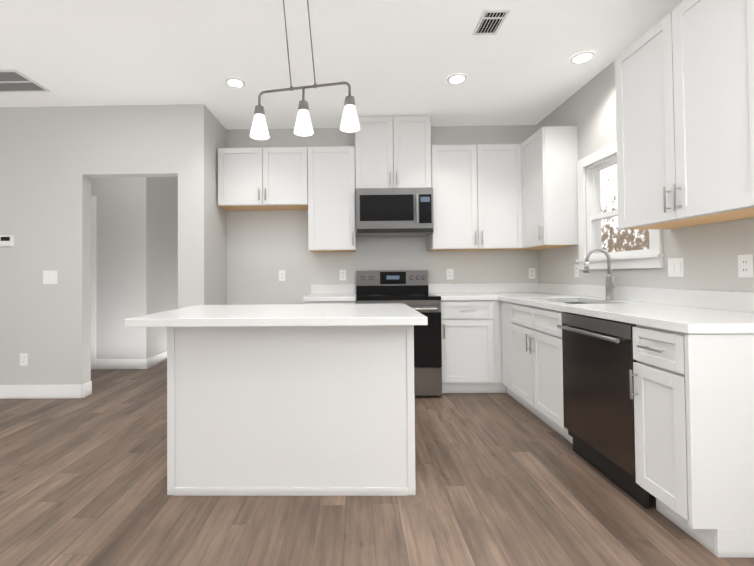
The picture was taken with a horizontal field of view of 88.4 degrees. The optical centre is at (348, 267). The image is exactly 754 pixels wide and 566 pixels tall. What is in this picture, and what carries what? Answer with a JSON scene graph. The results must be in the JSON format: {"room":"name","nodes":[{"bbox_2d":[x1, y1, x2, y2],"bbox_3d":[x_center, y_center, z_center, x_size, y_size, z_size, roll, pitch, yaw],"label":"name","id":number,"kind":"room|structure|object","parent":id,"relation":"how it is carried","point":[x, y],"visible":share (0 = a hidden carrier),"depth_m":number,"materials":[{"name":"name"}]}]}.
{"room":"kitchen","nodes":[
{"label":"kitchen","id":0,"kind":"room"},
{"bbox_2d":[0,104,191,384],"bbox_3d":[-3.024,-0.151,3.664,3.090,2.720,0.120,-1,-1,1],"label":"wall","id":1,"kind":"structure","parent":0,"point":[172,234],"depth_m":3.61,"materials":[{"name":"grey paint"}]},
{"bbox_2d":[0,235,13,246],"bbox_3d":[-3.186,-0.251,3.595,0.125,0.105,0.022,-1,-1,1],"label":"thermostat","id":2,"kind":"object","parent":1,"relation":"attached to","point":[6,240],"visible":1,"depth_m":3.58,"materials":[{"name":"white plastic"}]},
{"bbox_2d":[20,353,27,365],"bbox_3d":[-3.012,0.848,3.582,0.072,0.115,0.007,-1,-1,1],"label":"electrical outlet","id":3,"kind":"object","parent":1,"relation":"attached to","point":[23,359],"visible":1,"depth_m":3.58,"materials":[{"name":"white plastic"}]},
{"bbox_2d":[0,383,84,398],"bbox_3d":[-3.507,1.150,3.584,2.104,0.125,0.017,-1,-1,1],"label":"baseboard","id":4,"kind":"structure","parent":1,"relation":"attached to","point":[42,391],"depth_m":3.57,"materials":[{"name":"white paint"}]},
{"bbox_2d":[43,271,57,283],"bbox_3d":[-2.773,0.088,3.590,0.135,0.125,0.008,-1,-1,1],"label":"light switch","id":5,"kind":"object","parent":1,"relation":"attached to","point":[50,277],"visible":1,"depth_m":3.59,"materials":[{"name":"white plastic"}]},
{"bbox_2d":[91,196,96,369],"bbox_3d":[-3.518,0.181,4.697,0.905,2.100,0.016,-1,-1,1],"label":"door frame","id":6,"kind":"structure","parent":1,"relation":"attached to","point":[93,269],"depth_m":4.68,"materials":[{"name":"white paint"}]},
{"bbox_2d":[96,359,143,368],"bbox_3d":[-3.522,1.169,4.683,2.100,0.125,0.014,-1,-1,1],"label":"baseboard","id":7,"kind":"structure","parent":1,"relation":"attached to","point":[100,363],"depth_m":4.66,"materials":[{"name":"white paint"}]},
{"bbox_2d":[144,351,166,368],"bbox_3d":[-2.420,1.184,6.075,0.017,0.125,2.834,-1,-1,1],"label":"baseboard","id":8,"kind":"structure","parent":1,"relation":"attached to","point":[154,360],"depth_m":4.86,"materials":[{"name":"white paint"}]},
{"bbox_2d":[188,104,227,305],"bbox_3d":[-1.378,-0.132,5.598,0.142,2.720,4.040,-1,-1,1],"label":"wall","id":9,"kind":"structure","parent":0,"point":[206,134],"depth_m":3.66,"materials":[{"name":"grey paint"}]},
{"bbox_2d":[0,0,683,128],"bbox_3d":[-1.316,-1.587,2.462,6.870,0.080,10.520,-1,-1,1],"label":"ceiling","id":10,"kind":"structure","parent":0,"point":[388,58],"depth_m":2.80,"materials":[{"name":"white paint"}]},
{"bbox_2d":[0,69,50,92],"bbox_3d":[-2.940,-1.515,3.148,0.760,0.009,0.349,-1,-1,1],"label":"ceiling vent","id":11,"kind":"object","parent":10,"relation":"in","point":[12,80],"visible":1,"depth_m":3.17,"materials":[{"name":"white metal"}]},
{"bbox_2d":[225,77,244,87],"bbox_3d":[-0.939,-1.532,3.199,0.159,0.008,0.159,0,-1,-44],"label":"recessed light","id":12,"kind":"object","parent":10,"relation":"in","point":[233,82],"depth_m":3.18,"materials":[{"name":"white plastic"}]},
{"bbox_2d":[250,0,359,139],"bbox_3d":[-0.249,-1.147,2.020,0.611,0.831,0.360,-1,-1,1],"label":"pendant light","id":13,"kind":"object","parent":10,"relation":"hanging from","point":[304,127],"visible":1,"depth_m":2.07,"materials":[{"name":"white glass"}]},
{"bbox_2d":[447,74,466,83],"bbox_3d":[0.886,-1.548,3.170,0.159,0.008,0.159,0,-1,-44],"label":"recessed light","id":14,"kind":"object","parent":10,"relation":"in","point":[456,78],"depth_m":3.15,"materials":[{"name":"white plastic"}]},
{"bbox_2d":[472,9,510,34],"bbox_3d":[0.903,-1.561,2.461,0.157,0.008,0.240,-1,-1,1],"label":"ceiling vent","id":15,"kind":"object","parent":10,"relation":"in","point":[491,21],"visible":1,"depth_m":2.45,"materials":[{"name":"white metal"}]},
{"bbox_2d":[570,51,594,63],"bbox_3d":[1.736,-1.561,2.873,0.159,0.008,0.159,0,-1,-44],"label":"recessed light","id":16,"kind":"object","parent":10,"relation":"in","point":[581,57],"depth_m":2.86,"materials":[{"name":"white plastic"}]},
{"bbox_2d":[0,360,753,565],"bbox_3d":[-1.291,1.203,2.413,6.870,0.060,10.520,-1,-1,1],"label":"floor","id":17,"kind":"structure","parent":0,"point":[504,479],"depth_m":1.87,"materials":[{"name":"brown wood"}]},
{"bbox_2d":[167,325,415,495],"bbox_3d":[-0.293,0.726,2.276,1.274,0.872,0.619,-1,-1,1],"label":"kitchen island","id":18,"kind":"object","parent":17,"relation":"on","point":[290,410],"visible":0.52,"depth_m":1.98,"materials":[{"name":"white paint"}]},
{"bbox_2d":[124,303,427,326],"bbox_3d":[-0.340,0.263,2.247,1.434,0.039,0.855,-1,-1,1],"label":"island countertop","id":19,"kind":"structure","parent":18,"relation":"on","point":[300,315],"depth_m":1.89,"materials":[{"name":"white stone"}]},
{"bbox_2d":[305,301,355,303],"bbox_3d":[-0.159,0.751,3.844,0.476,0.872,0.656,-1,-1,1],"label":"base cabinet","id":20,"kind":"object","parent":17,"relation":"on","point":[333,302],"visible":0.08,"depth_m":3.58,"materials":[{"name":"white paint"}]},
{"bbox_2d":[303,284,355,301],"bbox_3d":[-0.171,0.243,3.866,0.486,0.139,0.628,-1,-1,1],"label":"countertop","id":21,"kind":"structure","parent":20,"relation":"on","point":[335,292],"depth_m":4.16,"materials":[{"name":"white stone"}]},
{"bbox_2d":[356,270,441,395],"bbox_3d":[0.460,0.601,3.778,0.762,1.160,0.737,-1,-1,1],"label":"range","id":22,"kind":"object","parent":17,"relation":"on","point":[409,288],"visible":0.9,"depth_m":3.49,"materials":[{"name":"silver metal"}]},
{"bbox_2d":[441,300,494,392],"bbox_3d":[1.091,0.740,3.824,0.491,0.872,0.656,-1,-1,1],"label":"base cabinet","id":23,"kind":"object","parent":17,"relation":"on","point":[467,330],"visible":0.88,"depth_m":3.54,"materials":[{"name":"white paint"}]},
{"bbox_2d":[428,283,494,300],"bbox_3d":[1.100,0.232,3.846,0.512,0.139,0.630,-1,-1,1],"label":"countertop","id":24,"kind":"structure","parent":23,"relation":"on","point":[455,291],"depth_m":4.14,"materials":[{"name":"white stone"}]},
{"bbox_2d":[491,300,506,392],"bbox_3d":[1.689,0.735,3.842,0.702,0.872,0.600,-1,-1,1],"label":"base cabinet","id":25,"kind":"object","parent":17,"relation":"on","point":[497,386],"visible":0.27,"depth_m":3.55,"materials":[{"name":"white paint"}]},
{"bbox_2d":[501,301,521,403],"bbox_3d":[1.714,0.727,3.400,0.638,0.872,0.239,-1,-1,1],"label":"base cabinet","id":26,"kind":"object","parent":17,"relation":"on","point":[505,306],"depth_m":3.42,"materials":[{"name":"white paint"}]},
{"bbox_2d":[495,283,753,333],"bbox_3d":[1.681,0.309,2.830,0.680,0.339,2.640,-1,-1,1],"label":"countertop","id":27,"kind":"structure","parent":26,"relation":"on","point":[687,311],"depth_m":2.20,"materials":[{"name":"white stone"}]},
{"bbox_2d":[583,248,614,299],"bbox_3d":[1.857,0.045,2.852,0.218,0.386,0.106,-1,-1,1],"label":"faucet","id":28,"kind":"object","parent":27,"relation":"on","point":[610,286],"visible":1,"depth_m":2.86,"materials":[{"name":"silver metal"}]},
{"bbox_2d":[510,303,572,443],"bbox_3d":[1.678,0.719,2.864,0.693,0.872,0.832,-1,-1,1],"label":"base cabinet","id":29,"kind":"object","parent":17,"relation":"on","point":[536,351],"visible":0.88,"depth_m":2.80,"materials":[{"name":"white paint"}]},
{"bbox_2d":[557,312,648,507],"bbox_3d":[1.644,0.708,2.138,0.683,0.868,0.615,-1,-1,1],"label":"dishwasher","id":30,"kind":"object","parent":17,"relation":"on","point":[598,402],"visible":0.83,"depth_m":2.07,"materials":[{"name":"black metal"}]},
{"bbox_2d":[629,325,713,553],"bbox_3d":[1.659,0.698,1.681,0.693,0.872,0.291,-1,-1,1],"label":"base cabinet","id":31,"kind":"object","parent":17,"relation":"on","point":[658,375],"visible":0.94,"depth_m":1.67,"materials":[{"name":"white paint"}]},
{"bbox_2d":[228,125,535,304],"bbox_3d":[0.345,-0.170,4.241,3.330,2.720,0.120,-1,-1,1],"label":"wall","id":32,"kind":"structure","parent":0,"point":[261,244],"depth_m":4.19,"materials":[{"name":"grey paint"}]},
{"bbox_2d":[218,147,307,210],"bbox_3d":[-0.866,-0.921,4.031,0.911,0.585,0.360,-1,-1,1],"label":"upper cabinet","id":33,"kind":"object","parent":32,"relation":"attached to","point":[262,179],"visible":0.98,"depth_m":3.89,"materials":[{"name":"white paint"}]},
{"bbox_2d":[279,270,284,280],"bbox_3d":[-0.724,0.083,4.189,0.072,0.115,0.007,-1,-1,1],"label":"electrical outlet","id":34,"kind":"object","parent":32,"relation":"attached to","point":[281,275],"visible":1,"depth_m":4.19,"materials":[{"name":"white plastic"}]},
{"bbox_2d":[308,146,355,251],"bbox_3d":[-0.169,-0.697,4.016,0.477,1.045,0.360,-1,-1,1],"label":"upper cabinet","id":35,"kind":"object","parent":32,"relation":"attached to","point":[331,204],"visible":1,"depth_m":3.88,"materials":[{"name":"white paint"}]},
{"bbox_2d":[339,270,345,279],"bbox_3d":[-0.064,0.077,4.178,0.072,0.115,0.007,-1,-1,1],"label":"electrical outlet","id":36,"kind":"object","parent":32,"relation":"attached to","point":[342,273],"visible":1,"depth_m":4.18,"materials":[{"name":"white plastic"}]},
{"bbox_2d":[355,116,430,195],"bbox_3d":[0.448,-1.152,4.014,0.763,0.736,0.360,-1,-1,1],"label":"upper cabinet","id":37,"kind":"object","parent":32,"relation":"attached to","point":[393,152],"visible":0.75,"depth_m":3.88,"materials":[{"name":"white paint"}]},
{"bbox_2d":[356,187,433,236],"bbox_3d":[0.452,-0.560,3.959,0.758,0.444,0.445,-1,-1,1],"label":"microwave","id":38,"kind":"object","parent":37,"relation":"attached to","point":[394,212],"visible":1,"depth_m":3.78,"materials":[{"name":"silver metal"}]},
{"bbox_2d":[447,269,453,279],"bbox_3d":[1.091,0.067,4.160,0.072,0.115,0.007,-1,-1,1],"label":"electrical outlet","id":39,"kind":"object","parent":32,"relation":"attached to","point":[450,274],"visible":1,"depth_m":4.16,"materials":[{"name":"white plastic"}]},
{"bbox_2d":[427,144,522,250],"bbox_3d":[1.286,-0.710,3.994,0.904,1.045,0.360,-1,-1,1],"label":"upper cabinet","id":40,"kind":"object","parent":32,"relation":"attached to","point":[477,197],"visible":0.92,"depth_m":3.86,"materials":[{"name":"white paint"}]},
{"bbox_2d":[528,268,534,278],"bbox_3d":[1.966,0.059,4.146,0.072,0.115,0.007,-1,-1,1],"label":"electrical outlet","id":41,"kind":"object","parent":32,"relation":"attached to","point":[531,273],"visible":1,"depth_m":4.14,"materials":[{"name":"white plastic"}]},
{"bbox_2d":[536,60,753,291],"bbox_3d":[2.044,-0.246,0.700,0.120,2.720,7.150,-1,-1,1],"label":"wall","id":42,"kind":"structure","parent":0,"point":[710,252],"depth_m":2.74,"materials":[{"name":"grey paint"}]},
{"bbox_2d":[516,126,578,249],"bbox_3d":[1.855,-0.719,3.781,0.343,1.045,0.768,-1,-1,1],"label":"upper cabinet","id":43,"kind":"object","parent":42,"relation":"attached to","point":[549,157],"visible":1,"depth_m":3.40,"materials":[{"name":"white paint"}]},
{"bbox_2d":[574,264,579,276],"bbox_3d":[2.024,0.026,3.428,0.007,0.115,0.072,-1,-1,1],"label":"electrical outlet","id":44,"kind":"object","parent":42,"relation":"attached to","point":[576,271],"visible":0.94,"depth_m":3.43,"materials":[{"name":"white plastic"}]},
{"bbox_2d":[576,141,663,269],"bbox_3d":[2.055,-0.468,2.927,0.159,0.950,0.915,-1,-1,1],"label":"window","id":45,"kind":"structure","parent":42,"relation":"in","point":[589,209],"depth_m":3.18,"materials":[{"name":"white paint"}]},
{"bbox_2d":[668,258,683,276],"bbox_3d":[2.007,-0.002,2.372,0.008,0.115,0.115,-1,-1,1],"label":"light switch","id":46,"kind":"object","parent":42,"relation":"attached to","point":[675,267],"visible":1,"depth_m":2.37,"materials":[{"name":"white plastic"}]},
{"bbox_2d":[615,0,753,229],"bbox_3d":[1.817,-0.790,1.987,0.360,1.085,0.877,-1,-1,1],"label":"upper cabinet","id":47,"kind":"object","parent":42,"relation":"attached to","point":[684,81],"visible":1,"depth_m":1.92,"materials":[{"name":"white paint"}]},
{"bbox_2d":[738,254,753,277],"bbox_3d":[2.001,-0.009,1.949,0.007,0.115,0.072,-1,-1,1],"label":"electrical outlet","id":48,"kind":"object","parent":42,"relation":"attached to","point":[745,266],"visible":1,"depth_m":1.95,"materials":[{"name":"white plastic"}]},
{"label":"outside","id":49,"kind":"structure","parent":0,"visible":0},
{"bbox_2d":[600,164,649,252],"bbox_3d":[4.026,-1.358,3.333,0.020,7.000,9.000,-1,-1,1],"label":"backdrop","id":50,"kind":"structure","parent":49,"point":[633,239],"depth_m":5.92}
]}

